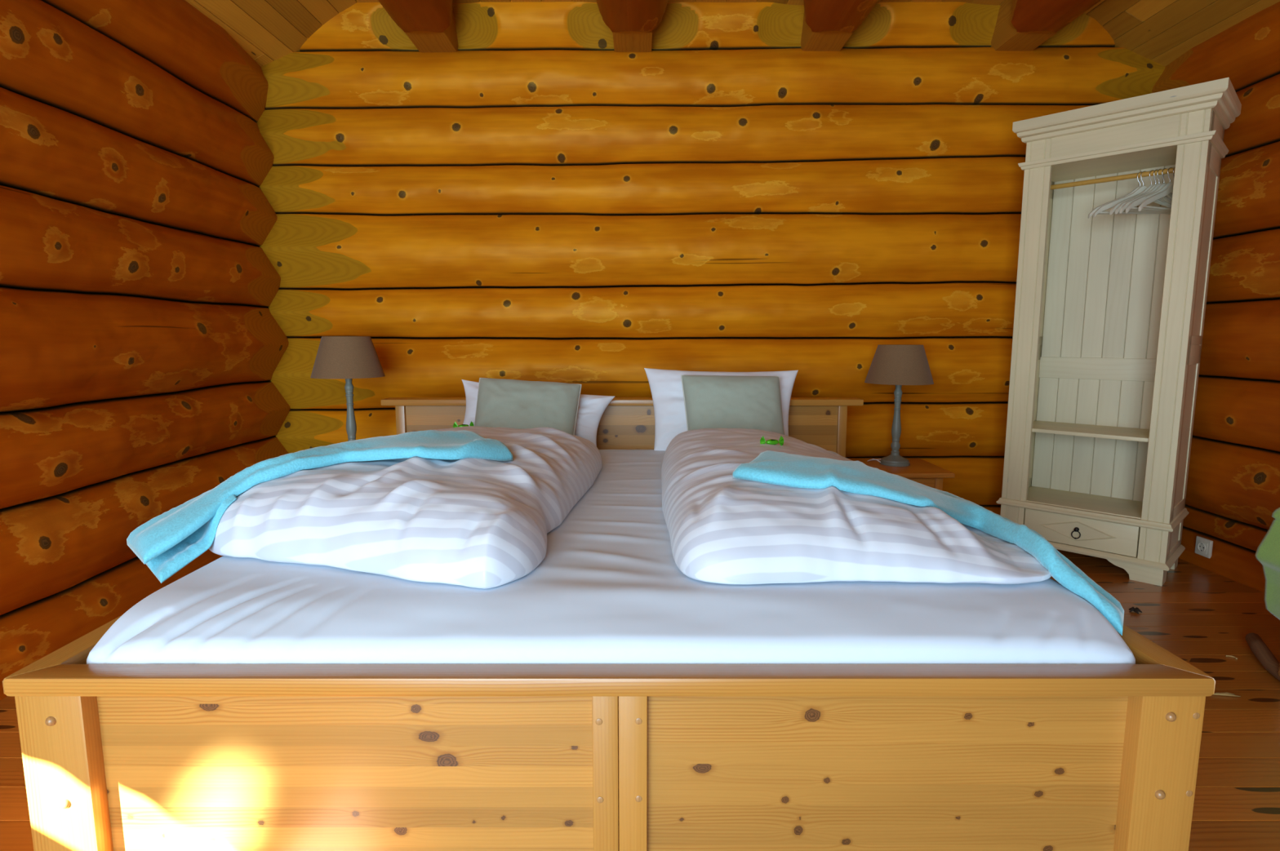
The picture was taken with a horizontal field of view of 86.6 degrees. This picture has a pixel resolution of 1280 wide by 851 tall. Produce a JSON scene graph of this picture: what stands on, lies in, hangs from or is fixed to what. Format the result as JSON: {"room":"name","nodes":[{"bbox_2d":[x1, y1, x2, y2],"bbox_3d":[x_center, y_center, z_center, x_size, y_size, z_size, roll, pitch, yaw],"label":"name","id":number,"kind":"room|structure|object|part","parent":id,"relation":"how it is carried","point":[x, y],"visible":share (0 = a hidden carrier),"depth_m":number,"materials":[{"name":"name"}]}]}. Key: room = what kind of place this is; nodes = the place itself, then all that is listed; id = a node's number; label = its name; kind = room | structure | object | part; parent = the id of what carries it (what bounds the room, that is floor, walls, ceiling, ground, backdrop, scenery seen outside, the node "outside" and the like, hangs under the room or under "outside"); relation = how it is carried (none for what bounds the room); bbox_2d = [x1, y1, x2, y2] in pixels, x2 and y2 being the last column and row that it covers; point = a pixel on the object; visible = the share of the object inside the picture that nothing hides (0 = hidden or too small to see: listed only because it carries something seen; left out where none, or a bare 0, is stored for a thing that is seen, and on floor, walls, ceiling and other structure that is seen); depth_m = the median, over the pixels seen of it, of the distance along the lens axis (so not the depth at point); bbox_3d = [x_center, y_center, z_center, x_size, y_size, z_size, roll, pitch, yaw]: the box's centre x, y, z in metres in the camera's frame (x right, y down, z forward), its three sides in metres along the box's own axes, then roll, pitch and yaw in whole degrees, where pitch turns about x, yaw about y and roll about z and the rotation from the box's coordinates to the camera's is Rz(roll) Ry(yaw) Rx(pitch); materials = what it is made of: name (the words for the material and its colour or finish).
{"room":"hotel room","nodes":[
{"label":"hotel room","id":0,"kind":"room"},
{"bbox_2d":[0,0,290,700],"bbox_3d":[-1.937,-0.285,0.896,0.287,2.605,5.350,0,7,0],"label":"wall","id":1,"kind":"structure","parent":0,"point":[142,346],"depth_m":2.39,"materials":[{"name":"brown wood"}]},
{"bbox_2d":[0,549,1279,850],"bbox_3d":[0.350,0.957,0.753,4.640,0.030,6.049,0,7,0],"label":"floor","id":2,"kind":"structure","parent":0,"point":[1201,616],"depth_m":1.91,"materials":[{"name":"brown wood"}]},
{"bbox_2d":[2,397,1215,850],"bbox_3d":[-0.082,0.377,2.197,2.214,0.751,2.158,0,7,0],"label":"bed","id":3,"kind":"object","parent":2,"relation":"on","point":[116,757],"visible":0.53,"depth_m":1.17,"materials":[{"name":"brown wood"}]},
{"bbox_3d":[-1.022,0.299,2.145,0.054,0.034,2.072,0,7,0],"label":"rail","id":4,"kind":"part","parent":3,"relation":"part of","materials":[{"name":"brown wood"}]},
{"bbox_3d":[-0.985,0.663,1.183,0.111,0.442,0.058,0,7,0],"label":"corner post","id":5,"kind":"part","parent":3,"relation":"part of","materials":[{"name":"brown wood"}]},
{"bbox_3d":[-0.548,0.626,1.193,0.942,0.372,0.022,0,7,0],"label":"footboard panel","id":6,"kind":"part","parent":3,"relation":"part of","materials":[{"name":"brown wood"}]},
{"bbox_3d":[-1.110,0.261,3.207,0.042,0.721,0.056,0,7,0],"label":"headboard post","id":7,"kind":"part","parent":3,"relation":"part of","materials":[{"name":"brown wood"}]},
{"bbox_3d":[-0.051,0.429,1.143,1.991,0.034,0.053,0,7,0],"label":"footboard rail","id":8,"kind":"part","parent":3,"relation":"part of","materials":[{"name":"brown wood"}]},
{"bbox_2d":[86,449,1135,664],"bbox_3d":[-0.051,0.339,2.168,1.882,0.263,2.010,0,7,0],"label":"mattress","id":9,"kind":"object","parent":3,"relation":"on","point":[608,588],"visible":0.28,"depth_m":1.24,"materials":[{"name":"white fabric"}]},
{"bbox_2d":[208,426,602,589],"bbox_3d":[-0.593,0.131,2.040,0.846,0.198,1.442,1,7,4],"label":"duvet","id":10,"kind":"object","parent":9,"relation":"on","point":[477,523],"visible":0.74,"depth_m":1.48,"materials":[{"name":"white fabric"}]},
{"bbox_2d":[126,430,513,583],"bbox_3d":[-0.794,0.162,1.758,0.882,0.265,0.380,-4,8,-28],"label":"blanket","id":11,"kind":"object","parent":10,"relation":"on","point":[172,540],"visible":1,"depth_m":1.61,"materials":[{"name":"blue fabric"}]},
{"bbox_2d":[453,421,474,427],"bbox_3d":[-0.655,0.002,2.521,0.075,0.037,0.021,-2,8,-17],"label":"wrapped candy","id":12,"kind":"object","parent":10,"relation":"on","point":[455,425],"visible":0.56,"depth_m":2.51,"materials":[{"name":"green plastic"}]},
{"bbox_2d":[474,377,581,435],"bbox_3d":[-0.479,-0.040,2.880,0.455,0.316,0.219,0,7,0],"label":"cushion","id":13,"kind":"object","parent":9,"relation":"on","point":[500,402],"visible":0.62,"depth_m":2.82,"materials":[{"name":"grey fabric"}]},
{"bbox_2d":[462,379,614,446],"bbox_3d":[-0.462,-0.042,2.992,0.700,0.317,0.191,0,7,0],"label":"pillow","id":14,"kind":"object","parent":9,"relation":"on","point":[591,408],"visible":0.35,"depth_m":2.98,"materials":[{"name":"white fabric"}]},
{"bbox_2d":[644,368,798,450],"bbox_3d":[0.365,-0.063,3.017,0.695,0.380,0.193,0,7,0],"label":"pillow","id":15,"kind":"object","parent":9,"relation":"on","point":[665,385],"visible":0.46,"depth_m":3.00,"materials":[{"name":"white fabric"}]},
{"bbox_2d":[680,374,784,435],"bbox_3d":[0.398,-0.060,2.910,0.441,0.308,0.204,0,7,0],"label":"cushion","id":16,"kind":"object","parent":9,"relation":"on","point":[710,402],"visible":0.66,"depth_m":2.85,"materials":[{"name":"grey fabric"}]},
{"bbox_2d":[661,428,1051,585],"bbox_3d":[0.468,0.138,2.086,0.861,0.171,1.566,0,7,0],"label":"duvet","id":17,"kind":"object","parent":9,"relation":"on","point":[722,529],"visible":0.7,"depth_m":1.40,"materials":[{"name":"white fabric"}]},
{"bbox_2d":[760,435,783,445],"bbox_3d":[0.407,0.049,2.087,0.075,0.037,0.021,-1,7,-7],"label":"wrapped candy","id":18,"kind":"object","parent":17,"relation":"on","point":[762,441],"visible":0.96,"depth_m":2.08,"materials":[{"name":"green plastic"}]},
{"bbox_2d":[732,450,1124,635],"bbox_3d":[0.692,0.205,1.652,0.787,0.259,0.547,4,9,30],"label":"blanket","id":19,"kind":"object","parent":17,"relation":"on","point":[780,468],"visible":0.99,"depth_m":1.54,"materials":[{"name":"blue fabric"}]},
{"bbox_3d":[-0.081,0.113,3.189,2.059,0.421,0.022,0,7,0],"label":"headboard panel","id":20,"kind":"part","parent":3,"relation":"part of","materials":[{"name":"brown wood"}]},
{"bbox_3d":[-0.082,-0.112,3.164,2.214,0.030,0.115,0,7,0],"label":"headboard rail","id":21,"kind":"part","parent":3,"relation":"part of","materials":[{"name":"brown wood"}]},
{"bbox_3d":[0.939,0.261,3.207,0.040,0.721,0.056,0,7,0],"label":"headboard post","id":22,"kind":"part","parent":3,"relation":"part of","materials":[{"name":"brown wood"}]},
{"bbox_3d":[0.463,0.626,1.193,0.909,0.372,0.022,0,7,0],"label":"footboard panel","id":23,"kind":"part","parent":3,"relation":"part of","materials":[{"name":"brown wood"}]},
{"bbox_3d":[0.888,0.663,1.183,0.106,0.442,0.058,0,7,0],"label":"corner post","id":24,"kind":"part","parent":3,"relation":"part of","materials":[{"name":"brown wood"}]},
{"bbox_3d":[0.920,0.299,2.145,0.054,0.034,2.072,0,7,0],"label":"rail","id":25,"kind":"part","parent":3,"relation":"part of","materials":[{"name":"brown wood"}]},
{"bbox_2d":[848,458,955,490],"bbox_3d":[1.241,0.399,3.351,0.422,0.412,0.405,0,7,0],"label":"bedside table","id":26,"kind":"object","parent":2,"relation":"on","point":[920,471],"visible":0.23,"depth_m":3.18,"materials":[{"name":"orange wood"}]},
{"bbox_2d":[864,344,933,466],"bbox_3d":[1.258,-0.099,3.314,0.316,0.585,0.316,0,7,0],"label":"table lamp","id":27,"kind":"object","parent":26,"relation":"on","point":[897,365],"visible":1,"depth_m":3.20,"materials":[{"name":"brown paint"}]},
{"bbox_3d":[1.217,0.166,3.444,0.081,0.023,0.201,6,9,37],"label":"cord","id":28,"kind":"part","parent":27,"relation":"part of","materials":[{"name":"white plastic"}]},
{"bbox_3d":[1.258,-0.298,3.289,0.316,0.184,0.316,0,7,0],"label":"lamp shade","id":29,"kind":"part","parent":27,"relation":"part of","materials":[{"name":"brown fabric"}]},
{"bbox_3d":[1.397,0.429,3.206,0.036,0.388,0.036,0,7,0],"label":"leg","id":30,"kind":"part","parent":26,"relation":"part of","materials":[{"name":"orange wood"}]},
{"bbox_2d":[996,77,1241,586],"bbox_3d":[2.079,-0.357,3.051,0.431,1.988,0.736,-7,10,-44],"label":"wardrobe","id":31,"kind":"object","parent":2,"relation":"on","point":[1110,309],"visible":0.94,"depth_m":3.08,"materials":[{"name":"white wood"}]},
{"bbox_3d":[1.887,-0.395,3.296,0.363,1.800,0.020,-7,10,-44],"label":"panel","id":32,"kind":"part","parent":31,"relation":"part of","materials":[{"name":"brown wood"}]},
{"bbox_3d":[1.950,0.482,3.034,0.019,0.052,0.037,-7,10,-44],"label":"ring pull","id":33,"kind":"part","parent":31,"relation":"part of","materials":[{"name":"black metal"}]},
{"bbox_3d":[1.955,0.473,3.040,0.004,0.092,0.304,-7,10,-44],"label":"lozenge panel","id":34,"kind":"part","parent":31,"relation":"part of","materials":[{"name":"white wood"}]},
{"bbox_3d":[2.082,0.461,3.155,0.340,0.134,0.437,-7,10,-44],"label":"drawer","id":35,"kind":"part","parent":31,"relation":"part of","materials":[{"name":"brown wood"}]},
{"bbox_2d":[1031,420,1149,442],"bbox_3d":[2.097,0.026,3.118,0.353,0.017,0.600,-7,10,-44],"label":"shelf","id":36,"kind":"object","parent":31,"relation":"attached to","point":[1090,428],"depth_m":3.13,"materials":[{"name":"white wood"}]},
{"bbox_3d":[2.090,0.374,3.156,0.401,0.030,0.676,-7,10,-44],"label":"waist moulding","id":37,"kind":"part","parent":31,"relation":"part of","materials":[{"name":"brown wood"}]},
{"bbox_3d":[2.223,-0.266,3.202,0.009,0.103,0.604,-7,10,-44],"label":"rail","id":38,"kind":"part","parent":31,"relation":"part of","materials":[{"name":"white wood"}]},
{"bbox_3d":[2.230,-0.382,3.195,0.012,1.800,0.604,-7,10,-44],"label":"panel","id":39,"kind":"part","parent":31,"relation":"part of","materials":[{"name":"white wood"}]},
{"bbox_3d":[2.083,-1.080,2.962,0.021,0.021,0.608,-7,10,-44],"label":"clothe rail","id":40,"kind":"part","parent":31,"relation":"part of","materials":[{"name":"gold metal"}]},
{"bbox_3d":[2.090,0.540,3.177,0.402,0.025,0.678,-7,10,-44],"label":"plinth moulding","id":41,"kind":"part","parent":31,"relation":"part of","materials":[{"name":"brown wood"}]},
{"bbox_3d":[2.088,-1.155,2.957,0.406,0.029,0.686,-7,10,-44],"label":"frieze moulding","id":42,"kind":"part","parent":31,"relation":"part of","materials":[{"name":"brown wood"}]},
{"bbox_3d":[2.079,-1.299,2.929,0.431,0.088,0.736,-7,10,-44],"label":"cornice","id":43,"kind":"part","parent":31,"relation":"part of","materials":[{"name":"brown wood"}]},
{"bbox_2d":[1088,171,1171,218],"bbox_3d":[2.142,-0.989,2.912,0.410,0.193,0.013,0,7,2],"label":"clothes hanger","id":44,"kind":"object","parent":31,"relation":"hanging from","point":[1095,209],"visible":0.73,"depth_m":2.92,"materials":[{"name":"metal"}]},
{"bbox_2d":[1093,171,1171,217],"bbox_3d":[2.150,-0.988,2.904,0.410,0.193,0.013,0,7,-1],"label":"clothes hanger","id":45,"kind":"object","parent":31,"relation":"hanging from","point":[1101,210],"visible":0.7,"depth_m":2.90,"materials":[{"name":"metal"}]},
{"bbox_2d":[1109,169,1170,214],"bbox_3d":[2.170,-0.986,2.884,0.410,0.193,0.013,-2,8,-15],"label":"clothes hanger","id":46,"kind":"object","parent":31,"relation":"hanging from","point":[1148,188],"visible":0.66,"depth_m":2.87,"materials":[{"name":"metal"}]},
{"bbox_2d":[1115,169,1171,213],"bbox_3d":[2.179,-0.984,2.874,0.410,0.193,0.013,-2,8,-17],"label":"clothes hanger","id":47,"kind":"object","parent":31,"relation":"hanging from","point":[1117,210],"visible":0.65,"depth_m":2.85,"materials":[{"name":"plastic"}]},
{"bbox_2d":[1119,168,1172,213],"bbox_3d":[2.188,-0.983,2.865,0.410,0.193,0.013,-2,8,-18],"label":"clothes hanger","id":48,"kind":"object","parent":31,"relation":"hanging from","point":[1125,206],"visible":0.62,"depth_m":2.85,"materials":[{"name":"plastic"}]},
{"bbox_2d":[1125,168,1172,213],"bbox_3d":[2.199,-0.982,2.854,0.410,0.193,0.013,-3,8,-20],"label":"clothes hanger","id":49,"kind":"object","parent":31,"relation":"hanging from","point":[1137,202],"visible":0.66,"depth_m":2.82,"materials":[{"name":"plastic"}]},
{"bbox_2d":[1127,167,1173,213],"bbox_3d":[2.213,-0.980,2.840,0.410,0.193,0.013,-2,8,-12],"label":"clothes hanger","id":50,"kind":"object","parent":31,"relation":"hanging from","point":[1167,184],"visible":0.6,"depth_m":2.83,"materials":[{"name":"plastic"}]},
{"bbox_2d":[1137,166,1175,211],"bbox_3d":[2.224,-0.979,2.828,0.410,0.193,0.013,-3,8,-22],"label":"clothes hanger","id":51,"kind":"object","parent":31,"relation":"hanging from","point":[1169,189],"visible":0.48,"depth_m":2.79,"materials":[{"name":"plastic"}]},
{"bbox_3d":[2.321,-0.338,2.851,0.363,1.800,0.020,-7,10,-44],"label":"panel","id":52,"kind":"part","parent":31,"relation":"part of","materials":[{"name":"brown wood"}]},
{"bbox_2d":[1128,607,1142,614],"bbox_3d":[1.875,0.698,2.570,0.043,0.016,0.041,7,10,44],"label":"dry leaf","id":53,"kind":"object","parent":2,"relation":"on","point":[1136,610],"visible":1,"depth_m":2.56,"materials":[{"name":"black plant"}]},
{"bbox_2d":[1213,692,1240,697],"bbox_3d":[1.697,0.780,1.970,0.076,0.008,0.011,1,7,8],"label":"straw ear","id":54,"kind":"object","parent":2,"relation":"on","point":[1225,694],"visible":0.88,"depth_m":1.97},
{"bbox_2d":[1225,655,1237,659],"bbox_3d":[1.921,0.752,2.205,0.014,0.005,0.030,-7,10,-44],"label":"cheese shaving","id":55,"kind":"object","parent":2,"relation":"on","point":[1236,658],"visible":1,"depth_m":2.21,"materials":[{"name":"food"}]},
{"bbox_2d":[1244,633,1279,681],"bbox_3d":[2.149,0.375,1.824,0.539,0.850,0.779,1,7,6],"label":"chair","id":56,"kind":"object","parent":2,"relation":"on","point":[1256,645],"visible":1,"depth_m":2.14,"materials":[{"name":"wood"}]},
{"bbox_2d":[1254,507,1279,620],"bbox_3d":[1.923,0.450,1.747,0.146,0.342,0.620,0,7,0],"label":"throw","id":57,"kind":"object","parent":56,"relation":"on","point":[1268,553],"visible":1,"depth_m":2.03,"materials":[{"name":"green fabric"}]},
{"bbox_3d":[-1.390,0.391,3.252,0.420,0.452,0.450,0,7,0],"label":"bedside table","id":58,"kind":"object","parent":2,"relation":"on","visible":0},
{"bbox_2d":[310,336,385,441],"bbox_3d":[-1.338,-0.116,3.131,0.316,0.585,0.316,0,7,0],"label":"table lamp","id":59,"kind":"object","parent":58,"relation":"on","point":[348,358],"visible":0.76,"depth_m":3.01,"materials":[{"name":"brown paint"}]},
{"bbox_3d":[-1.338,-0.315,3.105,0.316,0.184,0.316,0,7,0],"label":"lamp shade","id":60,"kind":"part","parent":59,"relation":"part of","materials":[{"name":"brown fabric"}]},
{"bbox_2d":[256,0,1164,515],"bbox_3d":[0.350,-0.766,3.533,4.540,2.916,0.236,0,7,0],"label":"wall","id":61,"kind":"structure","parent":0,"point":[535,199],"depth_m":3.42,"materials":[{"name":"brown wood"}]},
{"bbox_2d":[185,0,1279,66],"bbox_3d":[0.355,-1.533,0.805,5.165,0.496,5.810,0,7,0],"label":"ceiling","id":62,"kind":"structure","parent":0,"point":[1161,32],"depth_m":3.14,"materials":[{"name":"brown wood"}]},
{"bbox_2d":[377,0,458,52],"bbox_3d":[-0.999,-1.697,1.001,0.351,0.351,4.820,0,7,0],"label":"ceiling beam","id":63,"kind":"structure","parent":62,"relation":"attached to","point":[429,24],"depth_m":3.04,"materials":[{"name":"brown wood"}]},
{"bbox_2d":[595,0,668,52],"bbox_3d":[-0.034,-1.697,1.001,0.349,0.351,4.820,0,7,0],"label":"ceiling beam","id":64,"kind":"structure","parent":62,"relation":"attached to","point":[632,23],"depth_m":3.03,"materials":[{"name":"brown wood"}]},
{"bbox_2d":[800,0,878,51],"bbox_3d":[0.896,-1.697,1.001,0.352,0.348,4.820,0,7,0],"label":"ceiling beam","id":65,"kind":"structure","parent":62,"relation":"attached to","point":[828,25],"depth_m":3.04,"materials":[{"name":"brown wood"}]},
{"bbox_2d":[990,0,1101,51],"bbox_3d":[1.845,-1.697,1.001,0.350,0.351,4.820,0,7,0],"label":"ceiling beam","id":66,"kind":"structure","parent":62,"relation":"attached to","point":[1021,25],"depth_m":3.07,"materials":[{"name":"brown wood"}]},
{"bbox_2d":[1151,1,1279,592],"bbox_3d":[2.625,-0.233,0.903,0.230,2.560,5.350,0,7,0],"label":"wall","id":67,"kind":"structure","parent":0,"point":[1233,493],"depth_m":2.88,"materials":[{"name":"brown wood"}]},
{"bbox_2d":[1195,536,1213,558],"bbox_3d":[2.574,0.551,3.073,0.068,0.082,0.082,0,7,0],"label":"power socket","id":68,"kind":"object","parent":67,"relation":"attached to","point":[1203,547],"visible":0.99,"depth_m":3.06,"materials":[{"name":"beige plastic"}]}
]}

